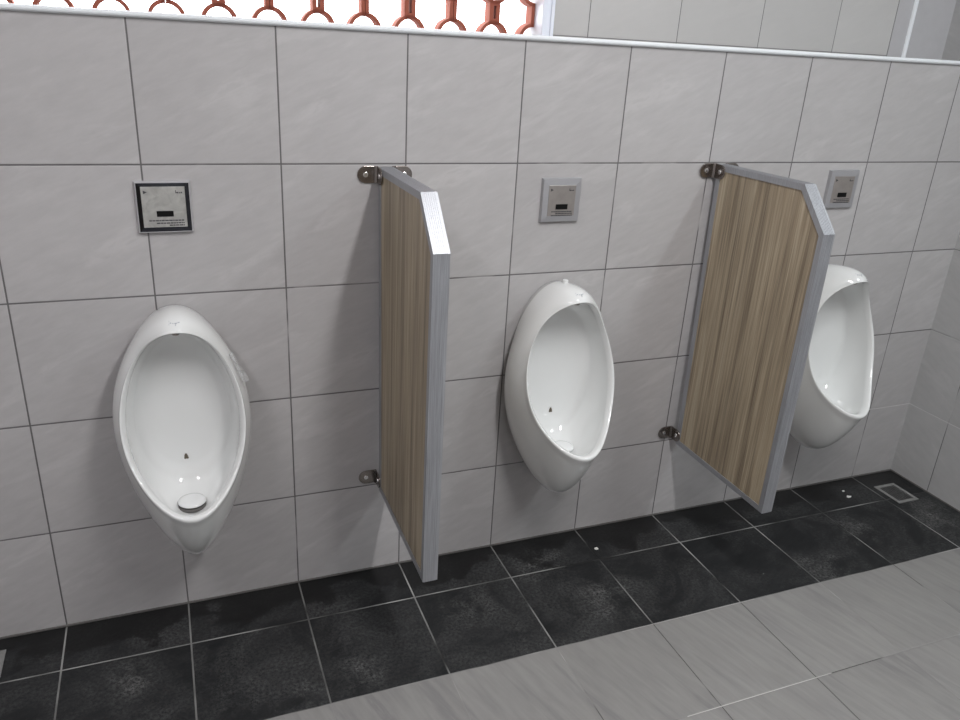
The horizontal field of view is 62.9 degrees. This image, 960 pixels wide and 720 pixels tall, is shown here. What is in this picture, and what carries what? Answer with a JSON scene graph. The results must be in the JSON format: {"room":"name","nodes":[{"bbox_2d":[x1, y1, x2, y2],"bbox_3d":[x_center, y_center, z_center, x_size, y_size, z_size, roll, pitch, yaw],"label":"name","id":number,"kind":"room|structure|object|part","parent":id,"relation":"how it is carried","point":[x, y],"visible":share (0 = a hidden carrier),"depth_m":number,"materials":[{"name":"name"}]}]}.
{"room":"public restroom","nodes":[
{"label":"public restroom","id":0,"kind":"room"},
{"bbox_2d":[0,10,959,636],"bbox_3d":[-0.483,-0.145,2.239,4.400,1.484,0.500,-6,24,-21],"label":"wall","id":1,"kind":"structure","parent":0,"point":[271,129],"depth_m":2.03,"materials":[{"name":"grey tile"}]},
{"bbox_2d":[6,0,41,4],"bbox_3d":[-1.091,-0.914,1.726,0.241,0.260,0.038,-6,24,-21],"label":"block","id":2,"kind":"object","parent":1,"relation":"on","point":[35,2],"visible":0.41,"depth_m":1.78,"materials":[{"name":"ceramic"}]},
{"bbox_2d":[63,0,164,11],"bbox_3d":[-0.865,-0.936,1.812,0.241,0.260,0.038,-6,24,-21],"label":"block","id":3,"kind":"object","parent":1,"relation":"on","point":[69,3],"visible":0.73,"depth_m":1.84,"materials":[{"name":"ceramic"}]},
{"bbox_2d":[133,180,193,232],"bbox_3d":[-0.708,-0.343,1.759,0.117,0.116,0.010,-6,24,-21],"label":"plate","id":4,"kind":"object","parent":1,"relation":"attached to","point":[161,206],"visible":1,"depth_m":1.76,"materials":[{"name":"silver metal"}]},
{"bbox_3d":[-0.708,-0.343,1.760,0.092,0.091,0.004,-6,24,-21],"label":"plate","id":5,"kind":"part","parent":4,"relation":"part of","materials":[{"name":"metal"}]},
{"bbox_2d":[112,304,251,553],"bbox_3d":[-0.690,0.202,1.846,0.314,0.636,0.281,-6,24,-21],"label":"urinal","id":6,"kind":"object","parent":1,"relation":"attached to","point":[182,419],"visible":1,"depth_m":1.88,"materials":[{"name":"white ceramic"}]},
{"bbox_2d":[166,0,269,17],"bbox_3d":[-0.639,-0.958,1.897,0.241,0.260,0.038,-6,24,-21],"label":"block","id":7,"kind":"object","parent":1,"relation":"on","point":[214,3],"visible":0.81,"depth_m":1.92,"materials":[{"name":"ceramic"}]},
{"bbox_2d":[269,0,364,23],"bbox_3d":[-0.414,-0.981,1.984,0.241,0.260,0.038,-6,24,-21],"label":"block","id":8,"kind":"object","parent":1,"relation":"on","point":[316,6],"visible":0.72,"depth_m":2.00,"materials":[{"name":"ceramic"}]},
{"bbox_2d":[357,166,450,581],"bbox_3d":[-0.175,0.026,1.891,0.138,0.908,0.446,-6,24,-21],"label":"partition","id":9,"kind":"structure","parent":1,"relation":"attached to","point":[414,250],"depth_m":1.80,"materials":[{"name":"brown wood"}]},
{"bbox_3d":[-0.245,-0.048,2.054,0.036,0.892,0.038,-6,24,-21],"label":"rail","id":10,"kind":"part","parent":9,"relation":"part of","materials":[{"name":"metal"}]},
{"bbox_3d":[-0.193,0.439,2.045,0.036,0.027,0.411,-6,24,-21],"label":"rail","id":11,"kind":"part","parent":9,"relation":"part of","materials":[{"name":"metal"}]},
{"bbox_3d":[-0.173,0.028,1.886,0.032,0.898,0.425,-6,24,-21],"label":"panel","id":12,"kind":"part","parent":9,"relation":"part of","materials":[{"name":"brown wood"}]},
{"bbox_3d":[-0.166,-0.399,1.758,0.036,0.022,0.338,-6,24,-21],"label":"rail","id":13,"kind":"part","parent":9,"relation":"part of","materials":[{"name":"metal"}]},
{"bbox_3d":[-0.092,-0.277,1.593,0.036,0.112,0.103,-6,24,-21],"label":"sloped rail","id":14,"kind":"part","parent":9,"relation":"part of","materials":[{"name":"metal"}]},
{"bbox_3d":[-0.101,0.155,1.728,0.036,0.801,0.017,-6,24,-21],"label":"rail","id":15,"kind":"part","parent":9,"relation":"part of","materials":[{"name":"metal"}]},
{"bbox_2d":[365,0,453,28],"bbox_3d":[-0.188,-1.003,2.070,0.241,0.260,0.038,-6,24,-21],"label":"block","id":16,"kind":"object","parent":1,"relation":"on","point":[408,7],"visible":0.78,"depth_m":2.09,"materials":[{"name":"ceramic"}]},
{"bbox_2d":[0,3,959,64],"bbox_3d":[-0.356,-0.746,1.749,4.400,0.013,0.040,-6,24,-21],"label":"trim","id":17,"kind":"structure","parent":1,"relation":"attached to","point":[3,6],"depth_m":1.82,"materials":[{"name":"white plastic"}]},
{"bbox_2d":[0,469,959,638],"bbox_3d":[0.165,1.248,0.899,4.400,0.004,3.300,-6,24,-21],"label":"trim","id":18,"kind":"structure","parent":1,"relation":"attached to","point":[378,566],"depth_m":2.38,"materials":[{"name":"black tile"}]},
{"bbox_2d":[452,0,534,33],"bbox_3d":[0.038,-1.025,2.156,0.241,0.260,0.038,-6,24,-21],"label":"block","id":19,"kind":"object","parent":1,"relation":"on","point":[492,7],"visible":0.8,"depth_m":2.18,"materials":[{"name":"ceramic"}]},
{"bbox_2d":[504,279,613,492],"bbox_3d":[0.248,0.107,2.203,0.314,0.641,0.281,-6,24,-21],"label":"urinal","id":20,"kind":"object","parent":1,"relation":"attached to","point":[559,378],"visible":1,"depth_m":2.23,"materials":[{"name":"white ceramic"}]},
{"bbox_2d":[538,177,581,221],"bbox_3d":[0.217,-0.430,2.111,0.117,0.118,0.014,-6,24,-21],"label":"plate","id":21,"kind":"object","parent":1,"relation":"attached to","point":[560,197],"visible":1,"depth_m":2.10,"materials":[{"name":"metal"}]},
{"bbox_3d":[0.217,-0.430,2.111,0.080,0.082,0.012,-6,24,-21],"label":"plate","id":22,"kind":"part","parent":21,"relation":"part of","materials":[{"name":"metal"}]},
{"bbox_2d":[658,163,834,513],"bbox_3d":[0.752,-0.068,2.241,0.138,0.908,0.446,-6,24,-22],"label":"partition","id":23,"kind":"structure","parent":1,"relation":"attached to","point":[770,240],"depth_m":2.19,"materials":[{"name":"wood"}]},
{"bbox_3d":[0.679,-0.142,2.402,0.036,0.892,0.038,-6,24,-22],"label":"rail","id":24,"kind":"part","parent":23,"relation":"part of","materials":[{"name":"metal"}]},
{"bbox_3d":[0.735,0.344,2.395,0.036,0.027,0.411,-6,24,-22],"label":"rail","id":25,"kind":"part","parent":23,"relation":"part of","materials":[{"name":"metal"}]},
{"bbox_3d":[0.760,-0.493,2.108,0.036,0.022,0.338,-6,24,-22],"label":"rail","id":26,"kind":"part","parent":23,"relation":"part of","materials":[{"name":"metal"}]},
{"bbox_3d":[0.831,0.060,2.080,0.036,0.801,0.017,-6,24,-22],"label":"rail","id":27,"kind":"part","parent":23,"relation":"part of","materials":[{"name":"metal"}]},
{"bbox_3d":[0.839,-0.372,1.945,0.036,0.112,0.103,-6,24,-22],"label":"sloped rail","id":28,"kind":"part","parent":23,"relation":"part of","materials":[{"name":"metal"}]},
{"bbox_2d":[790,264,873,448],"bbox_3d":[1.159,0.020,2.551,0.314,0.636,0.281,-6,24,-21],"label":"urinal","id":29,"kind":"object","parent":1,"relation":"attached to","point":[835,390],"visible":0.77,"depth_m":2.58,"materials":[{"name":"white ceramic"}]},
{"bbox_2d":[823,170,859,207],"bbox_3d":[1.129,-0.533,2.452,0.117,0.118,0.014,-6,24,-21],"label":"plate","id":30,"kind":"object","parent":1,"relation":"attached to","point":[841,185],"visible":1,"depth_m":2.44,"materials":[{"name":"metal"}]},
{"bbox_3d":[1.129,-0.533,2.452,0.080,0.082,0.012,-6,24,-21],"label":"plate","id":31,"kind":"part","parent":30,"relation":"part of","materials":[{"name":"metal"}]},
{"bbox_2d":[901,0,918,57],"bbox_3d":[1.470,-1.575,2.437,0.016,1.216,0.008,-6,24,-21],"label":"trim","id":32,"kind":"structure","parent":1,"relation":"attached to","point":[916,2],"depth_m":2.63,"materials":[{"name":"white plastic"}]},
{"bbox_2d":[0,470,959,719],"bbox_3d":[0.162,1.296,0.919,4.400,0.100,3.300,-6,24,-21],"label":"floor","id":33,"kind":"structure","parent":0,"point":[824,604],"depth_m":2.12,"materials":[{"name":"grey tile"}]},
{"bbox_2d":[0,649,5,676],"bbox_3d":[-1.217,0.750,1.911,0.098,0.002,0.098,-6,24,-21],"label":"floor drain","id":34,"kind":"object","parent":33,"relation":"on","point":[2,652],"visible":1,"depth_m":1.94,"materials":[{"name":"metal"}]},
{"bbox_2d":[874,483,918,503],"bbox_3d":[1.549,0.495,2.921,0.098,0.002,0.118,-6,24,-21],"label":"floor drain","id":35,"kind":"object","parent":33,"relation":"on","point":[891,490],"visible":1,"depth_m":2.92,"materials":[{"name":"metal"}]},
{"bbox_2d":[514,0,898,55],"bbox_3d":[-0.575,-1.426,1.786,4.143,1.216,0.250,-6,24,-21],"label":"wall","id":36,"kind":"structure","parent":0,"point":[856,27],"depth_m":2.40,"materials":[{"name":"grey tile"}]},
{"bbox_2d":[520,0,555,35],"bbox_3d":[-0.503,-1.343,1.786,1.514,1.070,0.164,-6,24,-21],"label":"window","id":37,"kind":"structure","parent":36,"relation":"in","point":[544,9],"depth_m":2.17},
{"bbox_2d":[887,0,956,59],"bbox_3d":[1.474,-1.628,2.566,0.254,1.216,0.250,-6,24,-21],"label":"wall pillar","id":38,"kind":"structure","parent":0,"point":[933,18],"depth_m":2.65,"materials":[{"name":"white paint"}]},
{"bbox_2d":[891,0,959,510],"bbox_3d":[2.250,-0.297,1.400,0.120,2.700,3.800,-6,24,-21],"label":"wall","id":39,"kind":"structure","parent":0,"point":[927,454],"depth_m":2.85,"materials":[{"name":"grey tile"}]}
]}

